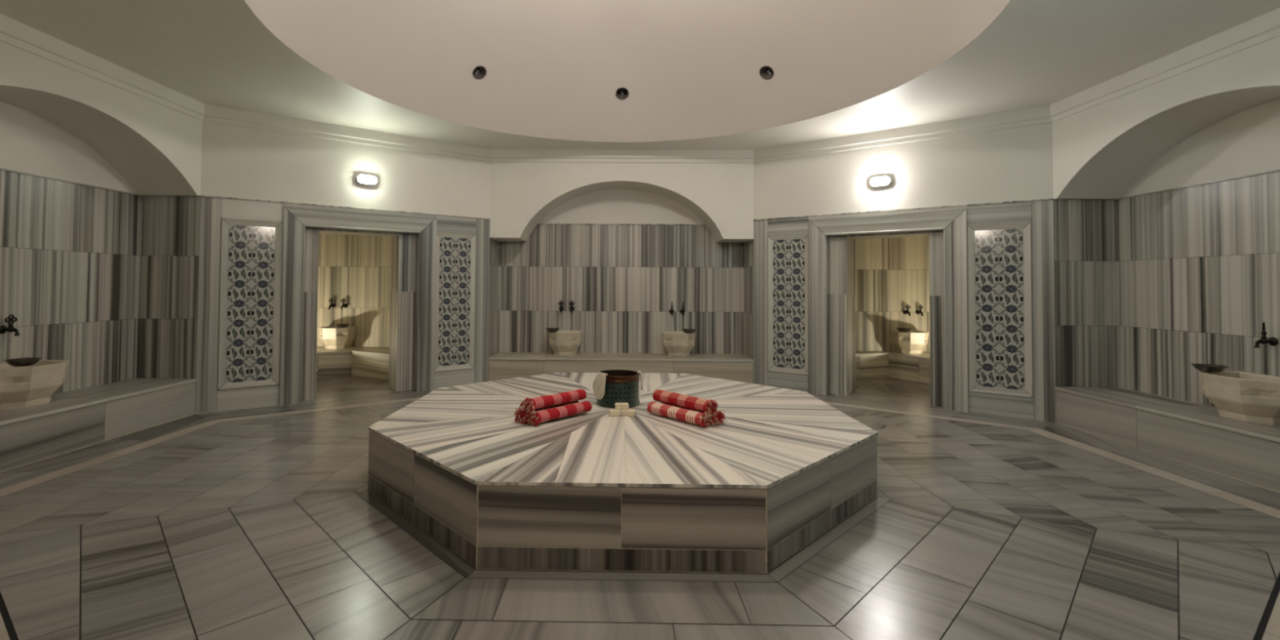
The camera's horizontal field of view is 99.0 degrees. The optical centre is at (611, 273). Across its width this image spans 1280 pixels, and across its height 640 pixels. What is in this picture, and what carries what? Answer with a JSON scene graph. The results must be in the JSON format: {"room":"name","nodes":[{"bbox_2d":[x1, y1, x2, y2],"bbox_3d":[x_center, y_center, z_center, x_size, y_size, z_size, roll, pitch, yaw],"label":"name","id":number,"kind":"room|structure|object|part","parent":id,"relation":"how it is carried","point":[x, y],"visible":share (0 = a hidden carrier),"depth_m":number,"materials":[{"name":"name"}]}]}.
{"room":"spa","nodes":[
{"label":"spa","id":0,"kind":"room"},
{"bbox_2d":[0,40,202,413],"bbox_3d":[-4.731,-0.203,4.431,0.643,3.295,2.760,0,-1,1],"label":"wall","id":1,"kind":"structure","parent":0,"point":[100,181],"depth_m":5.19,"materials":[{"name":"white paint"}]},
{"bbox_2d":[0,314,19,336],"bbox_3d":[-4.978,0.423,4.521,0.142,0.176,0.092,0,-1,1],"label":"tap","id":2,"kind":"object","parent":1,"relation":"attached to","point":[3,329],"visible":1,"depth_m":4.51,"materials":[{"name":"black metal"}]},
{"bbox_3d":[-4.977,0.379,4.522,0.016,0.087,0.092,0,-1,1],"label":"handle","id":3,"kind":"part","parent":2,"relation":"part of","materials":[{"name":"black metal"}]},
{"bbox_3d":[-4.937,0.480,4.519,0.058,0.063,0.035,0,-1,1],"label":"spout","id":4,"kind":"part","parent":2,"relation":"part of","materials":[{"name":"black metal"}]},
{"bbox_2d":[195,120,490,413],"bbox_3d":[-3.208,-0.135,6.958,3.260,3.295,0.564,1,-2,-35],"label":"wall","id":5,"kind":"structure","parent":0,"point":[250,174],"depth_m":6.53,"materials":[{"name":"white paint"}]},
{"bbox_2d":[217,217,282,390],"bbox_3d":[-4.002,0.327,6.053,0.567,1.855,0.019,1,-2,-35],"label":"tile panel","id":6,"kind":"object","parent":5,"relation":"attached to","point":[250,293],"visible":1,"depth_m":6.05,"materials":[{"name":"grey stone"}]},
{"bbox_2d":[279,205,436,405],"bbox_3d":[-3.047,0.371,6.713,1.747,2.274,0.035,1,-2,-35],"label":"door frame","id":7,"kind":"structure","parent":5,"relation":"in","point":[295,219],"depth_m":6.48,"materials":[{"name":"stone"}]},
{"bbox_2d":[355,173,377,185],"bbox_3d":[-3.016,-1.162,6.726,0.239,0.122,0.093,1,-2,-35],"label":"lamp","id":8,"kind":"object","parent":5,"relation":"attached to","point":[366,180],"visible":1,"depth_m":6.69,"materials":[{"name":"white glass"}]},
{"bbox_2d":[435,231,475,371],"bbox_3d":[-2.119,0.369,7.374,0.567,1.855,0.019,1,-2,-35],"label":"tile panel","id":9,"kind":"object","parent":5,"relation":"attached to","point":[455,258],"visible":1,"depth_m":7.38,"materials":[{"name":"grey stone"}]},
{"bbox_2d":[316,233,391,368],"bbox_3d":[-4.140,0.075,7.762,2.660,2.900,2.211,0,-1,1],"label":"wall","id":10,"kind":"structure","parent":0,"point":[364,284],"depth_m":8.87,"materials":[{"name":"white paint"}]},
{"bbox_2d":[328,297,335,309],"bbox_3d":[-4.516,0.474,8.791,0.092,0.176,0.142,0,-1,1],"label":"tap","id":11,"kind":"object","parent":10,"relation":"attached to","point":[333,305],"visible":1,"depth_m":8.79,"materials":[{"name":"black metal"}]},
{"bbox_2d":[340,297,347,309],"bbox_3d":[-4.321,0.475,8.788,0.092,0.176,0.142,0,-1,1],"label":"tap","id":12,"kind":"object","parent":10,"relation":"attached to","point":[345,305],"visible":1,"depth_m":8.78,"materials":[{"name":"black metal"}]},
{"bbox_2d":[488,162,753,381],"bbox_3d":[0.135,-0.091,7.953,3.700,3.295,0.613,0,-1,1],"label":"wall","id":13,"kind":"structure","parent":0,"point":[621,242],"depth_m":8.24,"materials":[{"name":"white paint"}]},
{"bbox_2d":[558,300,564,312],"bbox_3d":[-0.760,0.484,8.184,0.092,0.176,0.142,0,-1,1],"label":"tap","id":14,"kind":"object","parent":13,"relation":"attached to","point":[561,308],"visible":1,"depth_m":8.18,"materials":[{"name":"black metal"}]},
{"bbox_2d":[568,300,574,312],"bbox_3d":[-0.600,0.485,8.181,0.092,0.176,0.142,0,-1,1],"label":"tap","id":15,"kind":"object","parent":13,"relation":"attached to","point":[571,308],"visible":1,"depth_m":8.18,"materials":[{"name":"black metal"}]},
{"bbox_2d":[669,301,674,315],"bbox_3d":[0.899,0.511,8.158,0.072,0.202,0.142,0,-1,1],"label":"tap","id":16,"kind":"object","parent":13,"relation":"attached to","point":[671,311],"visible":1,"depth_m":8.15,"materials":[{"name":"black metal"}]},
{"bbox_2d":[680,302,684,315],"bbox_3d":[1.064,0.512,8.155,0.072,0.202,0.142,0,-1,1],"label":"tap","id":17,"kind":"object","parent":13,"relation":"attached to","point":[682,311],"visible":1,"depth_m":8.15,"materials":[{"name":"black metal"}]},
{"bbox_2d":[244,0,1010,142],"bbox_3d":[0.099,-2.669,4.565,5.864,1.704,5.864,1,-1,-16],"label":"ceiling","id":18,"kind":"structure","parent":0,"point":[689,69],"depth_m":5.94,"materials":[{"name":"paint"}]},
{"bbox_2d":[472,65,486,79],"bbox_3d":[-1.567,-2.381,6.271,0.304,0.306,0.172,-1,-2,44],"label":"spotlight","id":19,"kind":"object","parent":18,"relation":"attached to","point":[479,72],"visible":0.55,"depth_m":6.29,"materials":[{"name":"metal"}]},
{"bbox_2d":[615,87,629,100],"bbox_3d":[0.131,-2.354,6.946,0.172,0.306,0.304,0,-1,-1],"label":"spotlight","id":20,"kind":"object","parent":18,"relation":"attached to","point":[621,93],"visible":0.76,"depth_m":6.95,"materials":[{"name":"metal"}]},
{"bbox_2d":[759,65,773,79],"bbox_3d":[1.809,-2.360,6.223,0.172,0.306,0.304,-1,-2,44],"label":"spotlight","id":21,"kind":"object","parent":18,"relation":"attached to","point":[766,72],"visible":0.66,"depth_m":6.24,"materials":[{"name":"metal"}]},
{"bbox_2d":[0,372,1279,639],"bbox_3d":[0.061,1.462,3.745,11.200,0.005,10.050,0,-1,1],"label":"floor","id":22,"kind":"structure","parent":0,"point":[264,522],"depth_m":2.81,"materials":[{"name":"stone"}]},
{"bbox_2d":[0,377,196,472],"bbox_3d":[-4.730,1.259,4.398,0.648,0.371,2.746,0,-1,1],"label":"bench","id":23,"kind":"object","parent":22,"relation":"on","point":[77,419],"visible":0.84,"depth_m":4.68,"materials":[{"name":"grey stone"}]},
{"bbox_2d":[0,360,68,410],"bbox_3d":[-4.827,0.907,4.467,0.451,0.334,0.563,0,-1,1],"label":"basin","id":24,"kind":"object","parent":23,"relation":"on","point":[20,387],"visible":0.96,"depth_m":4.37,"materials":[{"name":"beige stone"}]},
{"bbox_2d":[3,357,42,366],"bbox_3d":[-4.725,0.710,4.380,0.213,0.055,0.213,1,-2,-35],"label":"bowl","id":25,"kind":"object","parent":24,"relation":"on","point":[23,362],"visible":1,"depth_m":4.35,"materials":[{"name":"metal"}]},
{"bbox_3d":[-4.729,1.087,4.402,0.648,0.028,2.743,0,-1,1],"label":"seat","id":26,"kind":"part","parent":23,"relation":"part of","materials":[{"name":"stone"}]},
{"bbox_2d":[315,346,389,379],"bbox_3d":[-4.145,1.342,7.856,2.642,0.371,1.944,0,-1,1],"label":"bench","id":27,"kind":"object","parent":22,"relation":"on","point":[367,362],"visible":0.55,"depth_m":8.18,"materials":[{"name":"grey stone"}]},
{"bbox_2d":[318,325,357,349],"bbox_3d":[-4.362,1.006,8.632,0.469,0.334,0.429,0,-1,1],"label":"basin","id":28,"kind":"object","parent":27,"relation":"on","point":[333,337],"visible":0.98,"depth_m":8.50,"materials":[{"name":"beige stone"}]},
{"bbox_2d":[335,323,349,328],"bbox_3d":[-4.202,0.808,8.522,0.213,0.055,0.213,0,-1,19],"label":"bowl","id":29,"kind":"object","parent":28,"relation":"on","point":[341,325],"visible":1,"depth_m":8.46,"materials":[{"name":"metal"}]},
{"bbox_3d":[-4.146,1.170,7.860,2.639,0.028,1.944,0,-1,1],"label":"seat","id":30,"kind":"part","parent":27,"relation":"part of","materials":[{"name":"stone"}]},
{"bbox_2d":[488,351,753,383],"bbox_3d":[0.125,1.370,7.910,3.692,0.371,0.618,0,-1,1],"label":"bench","id":31,"kind":"object","parent":22,"relation":"on","point":[502,365],"visible":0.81,"depth_m":7.62,"materials":[{"name":"grey stone"}]},
{"bbox_2d":[548,330,582,355],"bbox_3d":[-0.686,1.015,8.026,0.469,0.334,0.429,0,-1,1],"label":"basin","id":32,"kind":"object","parent":31,"relation":"on","point":[564,343],"visible":0.96,"depth_m":7.88,"materials":[{"name":"beige stone"}]},
{"bbox_2d":[545,328,559,332],"bbox_3d":[-0.856,0.816,7.916,0.213,0.055,0.213,0,-1,1],"label":"bowl","id":33,"kind":"object","parent":32,"relation":"on","point":[549,330],"visible":1,"depth_m":7.85,"materials":[{"name":"metal"}]},
{"bbox_3d":[0.126,1.199,7.914,3.689,0.028,0.618,0,-1,1],"label":"seat","id":34,"kind":"part","parent":31,"relation":"part of","materials":[{"name":"beige stone"}]},
{"bbox_2d":[661,331,695,356],"bbox_3d":[0.979,1.025,8.000,0.469,0.334,0.429,0,-1,1],"label":"basin","id":35,"kind":"object","parent":31,"relation":"on","point":[676,344],"visible":0.97,"depth_m":7.86,"materials":[{"name":"beige stone"}]},
{"bbox_2d":[681,328,696,333],"bbox_3d":[1.113,0.828,7.891,0.213,0.055,0.213,0,-1,28],"label":"bowl","id":36,"kind":"object","parent":35,"relation":"on","point":[686,331],"visible":1,"depth_m":7.83,"materials":[{"name":"metal"}]},
{"bbox_2d":[368,372,877,573],"bbox_3d":[0.071,1.262,4.325,3.386,0.423,3.386,0,-1,1],"label":"platform","id":37,"kind":"object","parent":22,"relation":"on","point":[748,492],"visible":0.84,"depth_m":2.97,"materials":[{"name":"grey stone"}]},
{"bbox_3d":[-1.377,1.188,3.406,0.020,0.284,0.694,2,-2,-44],"label":"panel","id":38,"kind":"part","parent":37,"relation":"part of","materials":[{"name":"grey stone"}]},
{"bbox_3d":[-0.892,1.180,2.907,0.020,0.284,0.694,2,-2,-44],"label":"panel","id":39,"kind":"part","parent":37,"relation":"part of","materials":[{"name":"grey stone"}]},
{"bbox_2d":[512,400,578,423],"bbox_3d":[-0.454,0.984,3.962,0.153,0.103,0.559,-1,-2,45],"label":"rolled towel","id":40,"kind":"object","parent":37,"relation":"on","point":[521,416],"visible":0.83,"depth_m":3.80,"materials":[{"name":"red fabric"}]},
{"bbox_2d":[519,388,586,413],"bbox_3d":[-0.412,0.906,3.944,0.165,0.095,0.560,-1,-2,42],"label":"rolled towel","id":41,"kind":"object","parent":40,"relation":"on","point":[527,404],"visible":0.98,"depth_m":3.88,"materials":[{"name":"red fabric"}]},
{"bbox_3d":[-0.302,1.178,2.652,0.694,0.284,0.020,0,-1,1],"label":"panel","id":42,"kind":"part","parent":37,"relation":"part of","materials":[{"name":"grey stone"}]},
{"bbox_2d":[525,400,591,426],"bbox_3d":[-0.361,0.984,3.898,0.137,0.101,0.558,-1,-2,44],"label":"rolled towel","id":43,"kind":"object","parent":37,"relation":"on","point":[535,418],"visible":1,"depth_m":3.84,"materials":[{"name":"red fabric"}]},
{"bbox_2d":[608,408,619,416],"bbox_3d":[0.018,1.022,4.021,0.075,0.042,0.060,1,-1,-11],"label":"soap bar","id":44,"kind":"object","parent":37,"relation":"on","point":[612,412],"visible":1,"depth_m":3.99,"materials":[{"name":"beige wax"}]},
{"bbox_2d":[596,369,639,408],"bbox_3d":[0.053,0.927,4.428,0.350,0.250,0.350,0,-1,1],"label":"bucket","id":45,"kind":"object","parent":37,"relation":"on","point":[621,385],"visible":0.84,"depth_m":4.29,"materials":[{"name":"green metal"}]},
{"bbox_2d":[592,372,607,399],"bbox_3d":[-0.091,0.888,4.330,0.044,0.213,0.163,1,-2,-38],"label":"mitt","id":46,"kind":"object","parent":45,"relation":"hanging from","point":[599,382],"visible":1,"depth_m":4.31,"materials":[{"name":"beige fabric"}]},
{"bbox_2d":[637,370,642,390],"bbox_3d":[0.230,0.865,4.426,0.041,0.158,0.076,0,-1,1],"label":"mitt","id":47,"kind":"object","parent":45,"relation":"hanging from","point":[638,371],"visible":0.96,"depth_m":4.40,"materials":[{"name":"beige fabric"}]},
{"bbox_2d":[621,408,635,416],"bbox_3d":[0.123,1.022,4.027,0.098,0.042,0.055,0,-1,15],"label":"soap bar","id":48,"kind":"object","parent":37,"relation":"on","point":[630,412],"visible":0.93,"depth_m":4.00,"materials":[{"name":"beige wax"}]},
{"bbox_2d":[615,402,628,409],"bbox_3d":[0.075,0.979,4.046,0.098,0.042,0.052,0,-1,-3],"label":"soap bar","id":49,"kind":"object","parent":48,"relation":"on","point":[619,406],"visible":1,"depth_m":4.02,"materials":[{"name":"beige wax"}]},
{"bbox_2d":[647,401,715,427],"bbox_3d":[0.487,0.990,3.906,0.148,0.100,0.561,1,-2,-38],"label":"rolled towel","id":50,"kind":"object","parent":37,"relation":"on","point":[694,417],"visible":1,"depth_m":3.83,"materials":[{"name":"red fabric"}]},
{"bbox_2d":[652,389,718,414],"bbox_3d":[0.533,0.909,3.946,0.151,0.100,0.561,1,-2,-38],"label":"rolled towel","id":51,"kind":"object","parent":50,"relation":"on","point":[709,406],"visible":1,"depth_m":3.87,"materials":[{"name":"red fabric"}]},
{"bbox_2d":[660,402,726,426],"bbox_3d":[0.571,0.993,3.959,0.154,0.098,0.559,1,-2,-40],"label":"rolled towel","id":52,"kind":"object","parent":37,"relation":"on","point":[717,417],"visible":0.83,"depth_m":3.78,"materials":[{"name":"red fabric"}]},
{"bbox_3d":[0.394,1.182,2.641,0.694,0.284,0.020,0,-1,1],"label":"panel","id":53,"kind":"part","parent":37,"relation":"part of","materials":[{"name":"grey stone"}]},
{"bbox_3d":[0.991,1.191,2.878,0.694,0.284,0.020,2,-2,-44],"label":"panel","id":54,"kind":"part","parent":37,"relation":"part of","materials":[{"name":"grey stone"}]},
{"bbox_3d":[1.491,1.205,3.362,0.694,0.284,0.020,2,-2,-44],"label":"panel","id":55,"kind":"part","parent":37,"relation":"part of","materials":[{"name":"grey stone"}]},
{"bbox_2d":[855,351,930,383],"bbox_3d":[4.393,1.393,7.726,2.641,0.371,1.944,0,-1,1],"label":"bench","id":56,"kind":"object","parent":22,"relation":"on","point":[868,364],"visible":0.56,"depth_m":8.35,"materials":[{"name":"grey stone"}]},
{"bbox_3d":[4.395,1.222,7.730,2.638,0.028,1.944,0,-1,1],"label":"seat","id":57,"kind":"part","parent":56,"relation":"part of","materials":[{"name":"stone"}]},
{"bbox_2d":[888,330,928,354],"bbox_3d":[4.647,1.060,8.494,0.469,0.334,0.429,0,-1,1],"label":"basin","id":58,"kind":"object","parent":56,"relation":"on","point":[913,342],"visible":0.99,"depth_m":8.36,"materials":[{"name":"beige stone"}]},
{"bbox_2d":[896,327,911,332],"bbox_3d":[4.486,0.861,8.389,0.213,0.055,0.213,2,-2,-44],"label":"bowl","id":59,"kind":"object","parent":58,"relation":"on","point":[900,329],"visible":1,"depth_m":8.33,"materials":[{"name":"metal"}]},
{"bbox_2d":[1054,386,1279,492],"bbox_3d":[4.872,1.317,4.251,0.648,0.371,2.746,0,-1,1],"label":"bench","id":60,"kind":"object","parent":22,"relation":"on","point":[1193,433],"visible":1,"depth_m":4.48,"materials":[{"name":"grey stone"}]},
{"bbox_3d":[4.873,1.145,4.255,0.648,0.028,2.743,0,-1,1],"label":"seat","id":61,"kind":"part","parent":60,"relation":"part of","materials":[{"name":"stone"}]},
{"bbox_2d":[1199,370,1279,425],"bbox_3d":[4.974,0.965,4.258,0.451,0.334,0.563,0,-1,1],"label":"basin","id":62,"kind":"object","parent":60,"relation":"on","point":[1246,397],"visible":0.99,"depth_m":4.16,"materials":[{"name":"beige stone"}]},
{"bbox_2d":[1191,363,1229,373],"bbox_3d":[4.887,0.773,4.463,0.213,0.055,0.213,1,-1,-8],"label":"bowl","id":63,"kind":"object","parent":62,"relation":"on","point":[1212,368],"visible":1,"depth_m":4.43,"materials":[{"name":"metal"}]},
{"bbox_2d":[0,0,1279,149],"bbox_3d":[0.079,-1.412,3.811,11.200,0.845,10.050,0,-1,1],"label":"ceiling","id":64,"kind":"structure","parent":0,"point":[1035,53],"depth_m":4.64,"materials":[{"name":"white paint"}]},
{"bbox_2d":[753,122,1055,422],"bbox_3d":[3.446,-0.095,6.856,3.260,3.295,0.564,-1,-2,37],"label":"wall","id":65,"kind":"structure","parent":0,"point":[996,175],"depth_m":6.42,"materials":[{"name":"white paint"}]},
{"bbox_2d":[0,7,1279,163],"bbox_3d":[0.090,-1.731,4.394,8.980,0.180,6.580,0,-1,1],"label":"trim","id":66,"kind":"structure","parent":65,"relation":"attached to","point":[1264,28],"depth_m":5.96,"materials":[{"name":"white paint"}]},
{"bbox_2d":[768,233,808,374],"bbox_3d":[2.364,0.396,7.306,0.567,1.855,0.019,-1,-2,37],"label":"tile panel","id":67,"kind":"object","parent":65,"relation":"attached to","point":[788,255],"visible":1,"depth_m":7.31,"materials":[{"name":"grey stone"}]},
{"bbox_2d":[869,176,891,187],"bbox_3d":[3.259,-1.124,6.630,0.239,0.122,0.093,-1,-2,37],"label":"lamp","id":68,"kind":"object","parent":65,"relation":"attached to","point":[880,181],"visible":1,"depth_m":6.60,"materials":[{"name":"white glass"}]},
{"bbox_2d":[808,208,968,412],"bbox_3d":[3.272,0.409,6.616,1.747,2.274,0.035,-1,-2,37],"label":"door frame","id":69,"kind":"structure","parent":65,"relation":"in","point":[953,222],"depth_m":6.37,"materials":[{"name":"stone"}]},
{"bbox_2d":[967,222,1032,397],"bbox_3d":[4.206,0.376,5.928,0.567,1.855,0.019,-1,-2,37],"label":"tile panel","id":70,"kind":"object","parent":65,"relation":"attached to","point":[1000,344],"visible":1,"depth_m":5.92,"materials":[{"name":"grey stone"}]},
{"bbox_2d":[854,201,1031,374],"bbox_3d":[4.399,0.126,7.631,2.660,2.900,2.211,0,-1,1],"label":"wall","id":71,"kind":"structure","parent":0,"point":[882,296],"depth_m":8.73,"materials":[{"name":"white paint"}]},
{"bbox_2d":[902,304,911,315],"bbox_3d":[4.687,0.570,8.649,0.092,0.176,0.142,0,-1,1],"label":"tap","id":72,"kind":"object","parent":71,"relation":"attached to","point":[905,312],"visible":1,"depth_m":8.64,"materials":[{"name":"black metal"}]},
{"bbox_2d":[915,304,923,315],"bbox_3d":[4.887,0.571,8.646,0.092,0.176,0.142,0,-1,1],"label":"tap","id":73,"kind":"object","parent":71,"relation":"attached to","point":[917,312],"visible":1,"depth_m":8.64,"materials":[{"name":"black metal"}]},
{"bbox_2d":[1052,35,1279,422],"bbox_3d":[4.891,-0.145,4.284,0.643,3.295,2.760,0,-1,1],"label":"wall","id":74,"kind":"structure","parent":0,"point":[1166,193],"depth_m":4.97,"materials":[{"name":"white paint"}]},
{"bbox_2d":[1253,322,1278,347],"bbox_3d":[5.133,0.479,4.296,0.142,0.202,0.072,0,-1,1],"label":"tap","id":75,"kind":"object","parent":74,"relation":"attached to","point":[1273,341],"visible":1,"depth_m":4.29,"materials":[{"name":"black metal"}]},
{"bbox_3d":[5.090,0.549,4.295,0.058,0.063,0.035,0,-1,1],"label":"spout","id":76,"kind":"part","parent":75,"relation":"part of","materials":[{"name":"black metal"}]},
{"bbox_3d":[5.132,0.429,4.297,0.030,0.101,0.034,0,-1,1],"label":"handle","id":77,"kind":"part","parent":75,"relation":"part of","materials":[{"name":"black metal"}]}
]}

